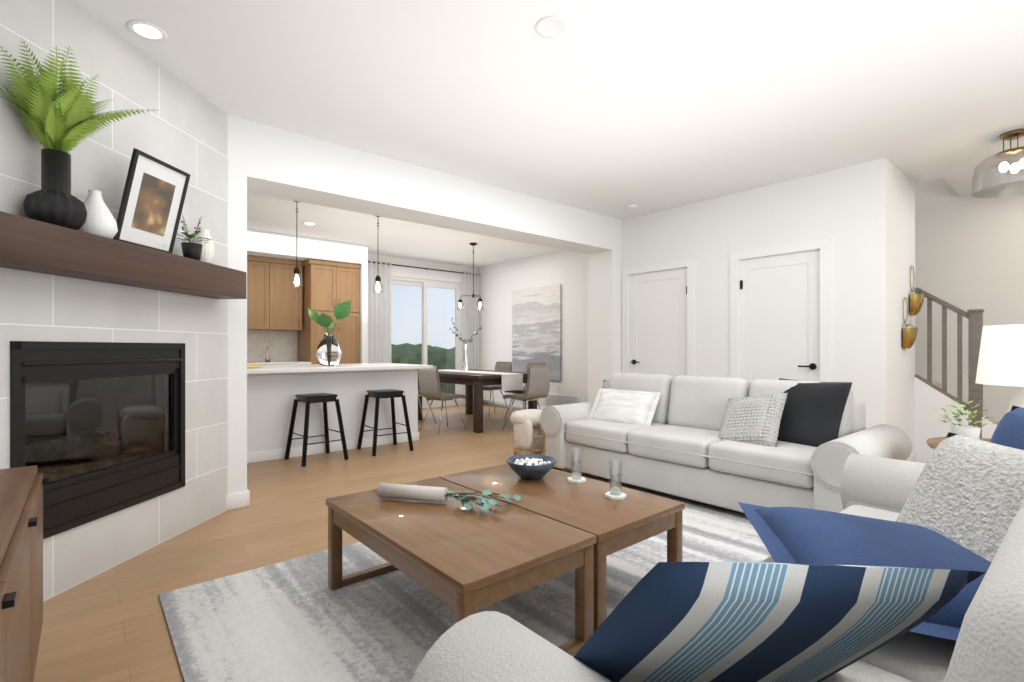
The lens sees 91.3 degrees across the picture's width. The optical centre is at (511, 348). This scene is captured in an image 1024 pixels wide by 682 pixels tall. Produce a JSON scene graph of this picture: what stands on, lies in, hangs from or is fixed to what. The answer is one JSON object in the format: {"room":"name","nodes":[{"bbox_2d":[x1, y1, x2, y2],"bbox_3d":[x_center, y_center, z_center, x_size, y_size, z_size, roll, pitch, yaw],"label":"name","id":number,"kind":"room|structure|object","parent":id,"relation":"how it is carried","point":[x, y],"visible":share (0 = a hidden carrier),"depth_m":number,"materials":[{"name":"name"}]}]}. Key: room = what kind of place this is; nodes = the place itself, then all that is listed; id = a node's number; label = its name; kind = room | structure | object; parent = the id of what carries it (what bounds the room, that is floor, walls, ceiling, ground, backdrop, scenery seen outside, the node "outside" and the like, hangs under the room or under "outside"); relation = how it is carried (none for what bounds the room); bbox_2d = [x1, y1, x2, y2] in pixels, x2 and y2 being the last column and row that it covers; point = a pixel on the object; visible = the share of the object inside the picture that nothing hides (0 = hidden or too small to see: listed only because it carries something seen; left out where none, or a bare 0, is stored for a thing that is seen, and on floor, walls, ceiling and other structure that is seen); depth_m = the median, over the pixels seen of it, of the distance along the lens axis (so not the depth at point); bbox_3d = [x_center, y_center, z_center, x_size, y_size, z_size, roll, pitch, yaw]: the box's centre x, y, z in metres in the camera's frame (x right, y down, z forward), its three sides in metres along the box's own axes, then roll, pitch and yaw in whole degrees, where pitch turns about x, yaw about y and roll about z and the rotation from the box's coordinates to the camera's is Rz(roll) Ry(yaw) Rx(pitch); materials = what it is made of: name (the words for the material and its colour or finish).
{"room":"living room","nodes":[
{"label":"living room","id":0,"kind":"room"},
{"bbox_2d":[0,0,227,601],"bbox_3d":[-2.294,-0.250,2.554,0.500,2.740,1.880,0,0,5],"label":"wall","id":1,"kind":"structure","parent":0,"point":[182,126],"depth_m":2.61,"materials":[{"name":"grey tile"}]},
{"bbox_2d":[10,341,184,538],"bbox_3d":[-2.242,0.405,2.580,0.440,0.870,0.980,0,0,5],"label":"insert","id":2,"kind":"object","parent":1,"relation":"in","point":[97,430],"visible":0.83,"depth_m":2.48,"materials":[{"name":"black metal"}]},
{"bbox_2d":[0,211,245,298],"bbox_3d":[-1.948,-0.420,2.486,0.199,0.180,1.760,0,0,5],"label":"mantel shelf","id":3,"kind":"object","parent":1,"relation":"attached to","point":[30,245],"visible":1,"depth_m":2.31,"materials":[{"name":"brown wood"}]},
{"bbox_2d":[0,40,153,229],"bbox_3d":[-1.902,-0.882,2.197,0.581,0.740,0.485,0,0,-40],"label":"potted fern","id":4,"kind":"object","parent":3,"relation":"on","point":[62,121],"visible":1,"depth_m":2.10,"materials":[{"name":"green plant"}]},
{"bbox_2d":[78,189,117,238],"bbox_3d":[-1.955,-0.624,2.346,0.168,0.225,0.170,0,0,-40],"label":"vase","id":5,"kind":"object","parent":3,"relation":"on","point":[100,220],"visible":0.81,"depth_m":2.31,"materials":[{"name":"white ceramic"}]},
{"bbox_2d":[113,148,189,253],"bbox_3d":[-1.859,-0.741,2.600,0.129,0.451,0.360,0,0,5],"label":"photo","id":6,"kind":"object","parent":3,"relation":"on","point":[152,202],"visible":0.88,"depth_m":2.58,"materials":[{"name":"black painted wood"},{"name":"glass"},{"name":"paper"}]},
{"bbox_2d":[176,215,210,260],"bbox_3d":[-1.881,-0.645,2.960,0.183,0.267,0.179,0,0,-40],"label":"potted plant","id":7,"kind":"object","parent":3,"relation":"on","point":[190,249],"visible":0.9,"depth_m":2.91,"materials":[{"name":"black ceramic"}]},
{"bbox_2d":[194,229,214,263],"bbox_3d":[-1.927,-0.626,3.132,0.113,0.230,0.116,0,0,-40],"label":"vase","id":8,"kind":"object","parent":3,"relation":"on","point":[207,254],"visible":0.62,"depth_m":3.10,"materials":[{"name":"white ceramic"}]},
{"bbox_2d":[33,405,745,681],"bbox_3d":[0.422,1.170,4.588,7.990,0.100,10.040,0,0,-40],"label":"floor","id":9,"kind":"structure","parent":0,"point":[109,625],"depth_m":2.86,"materials":[{"name":"brown wood"}]},
{"bbox_2d":[0,465,48,681],"bbox_3d":[-1.290,0.765,0.997,0.477,0.710,1.650,0,0,-40],"label":"media console","id":10,"kind":"object","parent":9,"relation":"on","point":[21,555],"visible":1,"depth_m":1.26,"materials":[{"name":"walnut wood"},{"name":"black metal"}]},
{"bbox_2d":[247,255,278,365],"bbox_3d":[-3.677,-0.095,7.110,0.467,2.430,0.636,0,0,-40],"label":"tall cabinet","id":11,"kind":"object","parent":9,"relation":"on","point":[262,272],"depth_m":7.23,"materials":[{"name":"brown wood"}]},
{"bbox_2d":[247,347,269,362],"bbox_3d":[-3.737,0.086,7.062,0.642,0.223,0.260,0,0,-40],"label":"bottle","id":12,"kind":"object","parent":11,"relation":"on","point":[267,356],"depth_m":7.28,"materials":[{"name":"clear glass"}]},
{"bbox_2d":[279,259,310,364],"bbox_3d":[-3.321,-0.095,7.413,0.468,2.430,0.636,0,0,-40],"label":"tall cabinet","id":13,"kind":"object","parent":9,"relation":"on","point":[284,327],"depth_m":7.47,"materials":[{"name":"brown wood"}]},
{"bbox_2d":[247,228,367,362],"bbox_3d":[-3.982,-0.250,6.827,3.945,2.740,0.680,0,0,-40],"label":"wall","id":14,"kind":"structure","parent":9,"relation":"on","point":[265,243],"depth_m":7.37,"materials":[{"name":"white paint"}]},
{"bbox_2d":[284,393,348,466],"bbox_3d":[-1.970,0.794,5.046,0.472,0.658,0.472,0,0,-44],"label":"stool","id":15,"kind":"object","parent":9,"relation":"on","point":[324,398],"visible":1,"depth_m":5.03,"materials":[{"name":"black painted wood"},{"name":"black metal"}]},
{"bbox_2d":[247,371,418,462],"bbox_3d":[-2.534,0.680,5.496,2.924,0.880,0.904,0,0,-40],"label":"kitchen island","id":16,"kind":"object","parent":9,"relation":"on","point":[273,391],"depth_m":5.35,"materials":[{"name":"white paint"}]},
{"bbox_2d":[247,363,432,374],"bbox_3d":[-2.470,0.220,5.409,3.010,0.040,1.200,0,0,-40],"label":"island countertop","id":17,"kind":"structure","parent":16,"relation":"on","point":[274,369],"depth_m":5.40,"materials":[{"name":"white stone"}]},
{"bbox_2d":[307,299,351,365],"bbox_3d":[-2.034,-0.196,5.715,0.480,0.780,0.402,0,0,-40],"label":"vase","id":18,"kind":"object","parent":17,"relation":"on","point":[328,352],"visible":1,"depth_m":5.58,"materials":[{"name":"clear glass"}]},
{"bbox_2d":[311,259,359,363],"bbox_3d":[-2.855,-0.095,7.810,0.756,2.430,0.636,0,0,-40],"label":"tall cabinet","id":19,"kind":"object","parent":9,"relation":"on","point":[333,283],"depth_m":7.60,"materials":[{"name":"brown wood"}]},
{"bbox_2d":[357,389,413,455],"bbox_3d":[-1.397,0.794,5.514,0.494,0.658,0.494,0,0,-40],"label":"stool","id":20,"kind":"object","parent":9,"relation":"on","point":[392,394],"visible":1,"depth_m":5.47,"materials":[{"name":"black painted wood"},{"name":"black metal"}]},
{"bbox_2d":[418,389,436,423],"bbox_3d":[-1.453,0.677,7.458,0.514,0.893,0.447,0,0,-37],"label":"dining chair","id":21,"kind":"object","parent":9,"relation":"on","point":[419,394],"visible":0.06,"depth_m":7.44,"materials":[{"name":"grey metal"}]},
{"bbox_2d":[418,366,466,433],"bbox_3d":[-0.948,0.677,6.833,0.514,0.893,0.447,0,0,-44],"label":"dining chair","id":22,"kind":"object","parent":9,"relation":"on","point":[429,384],"visible":0.98,"depth_m":6.68,"materials":[{"name":"beige fabric"}]},
{"bbox_2d":[159,479,770,681],"bbox_3d":[0.368,1.115,2.322,3.070,0.010,2.460,0,0,-40],"label":"area rug","id":23,"kind":"object","parent":9,"relation":"on","point":[298,619],"visible":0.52,"depth_m":2.11,"materials":[{"name":"grey carpet"}]},
{"bbox_2d":[326,477,596,655],"bbox_3d":[-0.276,0.910,2.103,0.605,0.420,1.120,0,0,-40],"label":"coffee table","id":24,"kind":"object","parent":23,"relation":"on","point":[460,559],"visible":0.83,"depth_m":1.85,"materials":[{"name":"brown wood"}]},
{"bbox_2d":[377,483,520,510],"bbox_3d":[-0.283,0.663,2.289,0.490,0.067,0.546,0,0,-40],"label":"bundle","id":25,"kind":"object","parent":24,"relation":"on","point":[415,492],"visible":0.98,"depth_m":2.26,"materials":[{"name":"fabric"}]},
{"bbox_2d":[439,463,684,631],"bbox_3d":[0.192,0.910,2.501,0.605,0.420,1.120,0,0,-40],"label":"coffee table","id":26,"kind":"object","parent":23,"relation":"on","point":[633,517],"visible":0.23,"depth_m":2.24,"materials":[{"name":"brown wood"}]},
{"bbox_2d":[506,454,556,479],"bbox_3d":[0.105,0.649,2.716,0.280,0.100,0.280,0,0,-40],"label":"bowl","id":27,"kind":"object","parent":26,"relation":"on","point":[531,466],"visible":1,"depth_m":2.66,"materials":[{"name":"ceramic"}]},
{"bbox_2d":[567,447,585,482],"bbox_3d":[0.340,0.613,2.640,0.103,0.173,0.097,0,0,-40],"label":"candle holder","id":28,"kind":"object","parent":26,"relation":"on","point":[576,479],"visible":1,"depth_m":2.62,"materials":[{"name":"clear glass"}]},
{"bbox_2d":[604,458,626,499],"bbox_3d":[0.488,0.613,2.358,0.099,0.173,0.101,0,0,-40],"label":"candle holder","id":29,"kind":"object","parent":26,"relation":"on","point":[615,494],"visible":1,"depth_m":2.34,"materials":[{"name":"clear glass"}]},
{"bbox_2d":[418,369,536,432],"bbox_3d":[-0.588,0.740,7.588,1.140,0.760,1.820,0,0,-40],"label":"dining table","id":30,"kind":"object","parent":9,"relation":"on","point":[474,383],"visible":0.48,"depth_m":6.87,"materials":[{"name":"brown wood"}]},
{"bbox_2d":[438,369,522,390],"bbox_3d":[-0.588,0.468,7.588,0.380,0.225,1.836,0,0,-40],"label":"table runner","id":31,"kind":"object","parent":30,"relation":"on","point":[512,381],"visible":0.71,"depth_m":6.94,"materials":[{"name":"fabric"}]},
{"bbox_2d":[449,317,481,370],"bbox_3d":[-0.729,-0.059,7.710,0.555,0.820,0.106,0,0,-32],"label":"branches","id":32,"kind":"object","parent":31,"relation":"on","point":[465,366],"visible":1,"depth_m":7.69,"materials":[{"name":"green plant"}]},
{"bbox_2d":[483,361,511,416],"bbox_3d":[-0.326,0.677,8.442,0.514,0.893,0.447,0,0,-40],"label":"dining chair","id":33,"kind":"object","parent":9,"relation":"on","point":[503,366],"visible":0.48,"depth_m":8.46,"materials":[{"name":"beige leather"}]},
{"bbox_2d":[504,362,545,419],"bbox_3d":[0.206,0.677,7.817,0.514,0.893,0.447,0,0,-40],"label":"dining chair","id":34,"kind":"object","parent":9,"relation":"on","point":[525,386],"visible":0.35,"depth_m":7.82,"materials":[{"name":"beige leather"}]},
{"bbox_2d":[502,365,550,429],"bbox_3d":[0.198,0.677,6.822,0.514,0.893,0.447,0,0,45],"label":"dining chair","id":35,"kind":"object","parent":9,"relation":"on","point":[538,381],"visible":0.94,"depth_m":6.66,"materials":[{"name":"grey fabric"}]},
{"bbox_2d":[510,409,545,454],"bbox_3d":[0.201,0.865,4.977,0.434,0.510,0.412,0,0,-40],"label":"basket","id":36,"kind":"object","parent":9,"relation":"on","point":[528,436],"visible":0.58,"depth_m":4.81,"materials":[{"name":"white fabric"}]},
{"bbox_2d":[411,406,1023,681],"bbox_3d":[1.011,0.658,1.204,2.348,0.924,1.062,0,0,-40],"label":"sofa","id":37,"kind":"object","parent":9,"relation":"on","point":[895,570],"visible":1,"depth_m":0.79,"materials":[{"name":"fabric"}]},
{"bbox_2d":[540,372,911,512],"bbox_3d":[1.448,0.672,3.950,0.994,0.897,2.528,0,0,-40],"label":"sofa","id":38,"kind":"object","parent":9,"relation":"on","point":[727,442],"visible":0.88,"depth_m":3.50,"materials":[{"name":"fabric"}]},
{"bbox_2d":[927,437,990,448],"bbox_3d":[2.575,0.820,2.638,0.600,0.600,0.600,0,0,-40],"label":"round side table","id":39,"kind":"object","parent":9,"relation":"on","point":[933,443],"visible":0.12,"depth_m":2.82,"materials":[{"name":"brown wood"}]},
{"bbox_2d":[934,400,996,438],"bbox_3d":[2.440,0.396,2.698,0.268,0.246,0.266,0,0,-40],"label":"plant","id":40,"kind":"object","parent":39,"relation":"on","point":[969,431],"visible":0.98,"depth_m":2.67,"materials":[{"name":"green plant"}]},
{"bbox_2d":[975,324,1023,412],"bbox_3d":[2.685,0.200,2.600,0.410,0.639,0.410,0,0,-40],"label":"table lamp","id":41,"kind":"object","parent":39,"relation":"on","point":[1001,358],"visible":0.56,"depth_m":2.56,"materials":[{"name":"white fabric"}]},
{"bbox_2d":[933,383,999,424],"bbox_3d":[3.793,-0.083,5.904,0.898,2.405,3.335,0,0,-40],"label":"stair steps","id":42,"kind":"structure","parent":9,"relation":"on","point":[939,386],"depth_m":5.31,"materials":[{"name":"carpet"}]},
{"bbox_2d":[70,0,1023,267],"bbox_3d":[0.422,-2.295,4.588,7.990,1.350,10.040,0,0,-40],"label":"ceiling","id":43,"kind":"structure","parent":0,"point":[612,108],"depth_m":3.12,"materials":[{"name":"white paint"}]},
{"bbox_2d":[127,20,167,41],"bbox_3d":[-1.859,-1.615,2.554,0.170,0.009,0.170,0,0,-40],"label":"recessed light","id":44,"kind":"object","parent":43,"relation":"in","point":[148,31],"visible":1,"depth_m":2.55,"materials":[{"name":"white"}]},
{"bbox_2d":[291,201,302,286],"bbox_3d":[-2.330,-1.143,5.423,0.124,0.954,0.124,0,0,-40],"label":"pendant light","id":45,"kind":"object","parent":43,"relation":"hanging from","point":[296,271],"visible":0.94,"depth_m":5.42,"materials":[{"name":"brown metal"}]},
{"bbox_2d":[303,222,316,225],"bbox_3d":[-2.627,-1.615,6.497,0.170,0.009,0.170,0,0,-40],"label":"recessed light","id":46,"kind":"object","parent":43,"relation":"in","point":[309,223],"visible":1,"depth_m":6.48,"materials":[{"name":"white"}]},
{"bbox_2d":[373,215,382,292],"bbox_3d":[-1.615,-1.143,6.032,0.124,0.954,0.124,0,0,-40],"label":"pendant light","id":47,"kind":"object","parent":43,"relation":"hanging from","point":[377,278],"visible":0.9,"depth_m":6.01,"materials":[{"name":"brown metal"}]},
{"bbox_2d":[458,243,483,310],"bbox_3d":[-0.564,-1.103,7.711,0.455,1.034,0.424,0,0,-40],"label":"dining chandelier","id":48,"kind":"object","parent":43,"relation":"hanging from","point":[479,302],"visible":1,"depth_m":7.72,"materials":[{"name":"brown metal"}]},
{"bbox_2d":[535,16,568,37],"bbox_3d":[0.203,-1.615,2.523,0.170,0.009,0.170,0,0,-40],"label":"smoke detector","id":49,"kind":"object","parent":43,"relation":"attached to","point":[552,27],"depth_m":2.51,"materials":[{"name":"white plastic"}]},
{"bbox_2d":[627,204,637,208],"bbox_3d":[1.365,-1.605,5.679,0.124,0.029,0.124,0,0,-40],"label":"smoke detector","id":50,"kind":"object","parent":43,"relation":"attached to","point":[631,206],"visible":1,"depth_m":5.64,"materials":[{"name":"white plastic"}]},
{"bbox_2d":[972,129,1023,197],"bbox_3d":[3.779,-1.410,3.768,0.470,0.419,0.470,0,0,-40],"label":"light","id":51,"kind":"object","parent":43,"relation":"hanging from","point":[1000,174],"visible":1,"depth_m":3.73,"materials":[{"name":"glass"}]},
{"bbox_2d":[228,115,1023,493],"bbox_3d":[0.422,-0.850,4.588,7.990,3.940,10.040,0,0,-40],"label":"wall","id":52,"kind":"structure","parent":0,"point":[884,225],"depth_m":5.07,"materials":[{"name":"white paint"}]},
{"bbox_2d":[233,489,249,506],"bbox_3d":[-1.998,1.065,3.701,0.014,0.110,0.414,0,0,-40],"label":"baseboard","id":53,"kind":"structure","parent":52,"relation":"attached to","point":[243,497],"depth_m":3.53,"materials":[{"name":"white"}]},
{"bbox_2d":[368,260,479,404],"bbox_3d":[-1.605,-0.198,9.216,2.499,2.595,0.118,0,0,-40],"label":"panels","id":54,"kind":"object","parent":52,"relation":"hanging from","point":[379,324],"visible":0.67,"depth_m":8.72,"materials":[{"name":"white fabric"}]},
{"bbox_2d":[391,276,461,408],"bbox_3d":[-1.631,-0.080,9.353,1.614,2.394,0.080,0,0,-40],"label":"patio door","id":55,"kind":"structure","parent":52,"relation":"in","point":[423,284],"depth_m":9.45,"materials":[{"name":"white plastic"}]},
{"bbox_2d":[392,272,461,282],"bbox_3d":[-1.626,-0.117,9.347,1.770,2.475,0.136,0,0,-40],"label":"door frame","id":56,"kind":"structure","parent":52,"relation":"attached to","point":[423,277],"depth_m":9.29,"materials":[{"name":"white paint"}]},
{"bbox_2d":[483,399,544,409],"bbox_3d":[0.546,1.065,8.633,0.018,0.110,3.800,0,0,-40],"label":"baseboard","id":57,"kind":"structure","parent":52,"relation":"attached to","point":[517,406],"depth_m":9.43,"materials":[{"name":"white"}]},
{"bbox_2d":[512,284,561,380],"bbox_3d":[0.414,-0.260,8.770,0.038,1.600,1.220,0,0,-40],"label":"painting","id":58,"kind":"object","parent":52,"relation":"attached to","point":[536,324],"visible":0.79,"depth_m":8.69,"materials":[{"name":"fabric"}]},
{"bbox_2d":[544,393,579,405],"bbox_3d":[0.819,0.875,8.313,0.015,0.210,0.800,0,0,-40],"label":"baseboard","id":59,"kind":"structure","parent":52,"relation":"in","point":[553,399],"depth_m":8.34,"materials":[{"name":"white"}]},
{"bbox_2d":[630,268,686,377],"bbox_3d":[1.730,0.096,5.963,0.105,2.024,0.802,0,0,-40],"label":"closet door","id":60,"kind":"structure","parent":52,"relation":"in","point":[658,322],"depth_m":5.96,"materials":[{"name":"white wood"}]},
{"bbox_2d":[622,238,830,381],"bbox_3d":[2.194,0.058,5.478,0.138,2.125,2.320,0,0,-40],"label":"door frame","id":61,"kind":"structure","parent":52,"relation":"attached to","point":[823,246],"depth_m":5.21,"materials":[{"name":"white"}]},
{"bbox_2d":[740,250,819,382],"bbox_3d":[2.615,0.096,4.924,0.105,2.024,0.752,0,0,-40],"label":"closet door","id":62,"kind":"structure","parent":52,"relation":"in","point":[779,316],"depth_m":4.92,"materials":[{"name":"white wood"}]},
{"bbox_2d":[903,297,917,348],"bbox_3d":[3.665,-0.232,4.597,0.200,0.483,0.093,0,0,-40],"label":"wall planter","id":63,"kind":"object","parent":52,"relation":"attached to","point":[909,335],"visible":0.98,"depth_m":4.56,"materials":[{"name":"gold metal"}]},
{"bbox_2d":[905,452,915,461],"bbox_3d":[3.566,1.065,4.578,1.054,0.110,0.018,0,0,-40],"label":"baseboard","id":64,"kind":"structure","parent":52,"relation":"attached to","point":[912,457],"depth_m":4.80,"materials":[{"name":"white"}]},
{"bbox_2d":[910,266,923,315],"bbox_3d":[3.864,-0.552,4.767,0.210,0.483,0.093,0,0,-40],"label":"wall planter","id":65,"kind":"object","parent":52,"relation":"attached to","point":[916,302],"visible":1,"depth_m":4.73,"materials":[{"name":"gold metal"}]},
{"bbox_2d":[914,377,996,462],"bbox_3d":[4.265,0.699,4.582,0.086,0.843,0.910,0,0,-40],"label":"wall","id":66,"kind":"structure","parent":0,"point":[928,423],"depth_m":4.81,"materials":[{"name":"white paint"}]},
{"bbox_2d":[914,287,983,437],"bbox_3d":[4.124,0.124,4.743,0.104,1.445,0.502,0,0,-40],"label":"stair railing","id":67,"kind":"object","parent":66,"relation":"attached to","point":[975,328],"depth_m":4.65,"materials":[{"name":"grey wood"}]},
{"label":"outside","id":68,"kind":"structure","parent":0,"visible":0},
{"bbox_2d":[391,343,454,400],"bbox_3d":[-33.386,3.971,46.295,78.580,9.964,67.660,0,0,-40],"label":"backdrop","id":69,"kind":"structure","parent":68,"point":[448,360],"depth_m":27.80,"materials":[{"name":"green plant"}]},
{"bbox_3d":[-51.853,4.520,68.904,160.000,5.600,155.680,0,0,-40],"label":"ground","id":70,"kind":"structure","parent":68,"visible":0},
{"bbox_2d":[441,383,454,393],"bbox_3d":[-3.541,1.210,11.713,6.550,1.020,0.090,0,0,-40],"label":"deck railing","id":71,"kind":"object","parent":70,"relation":"on","point":[453,387],"depth_m":13.30,"materials":[{"name":"grey metal"}]}
]}

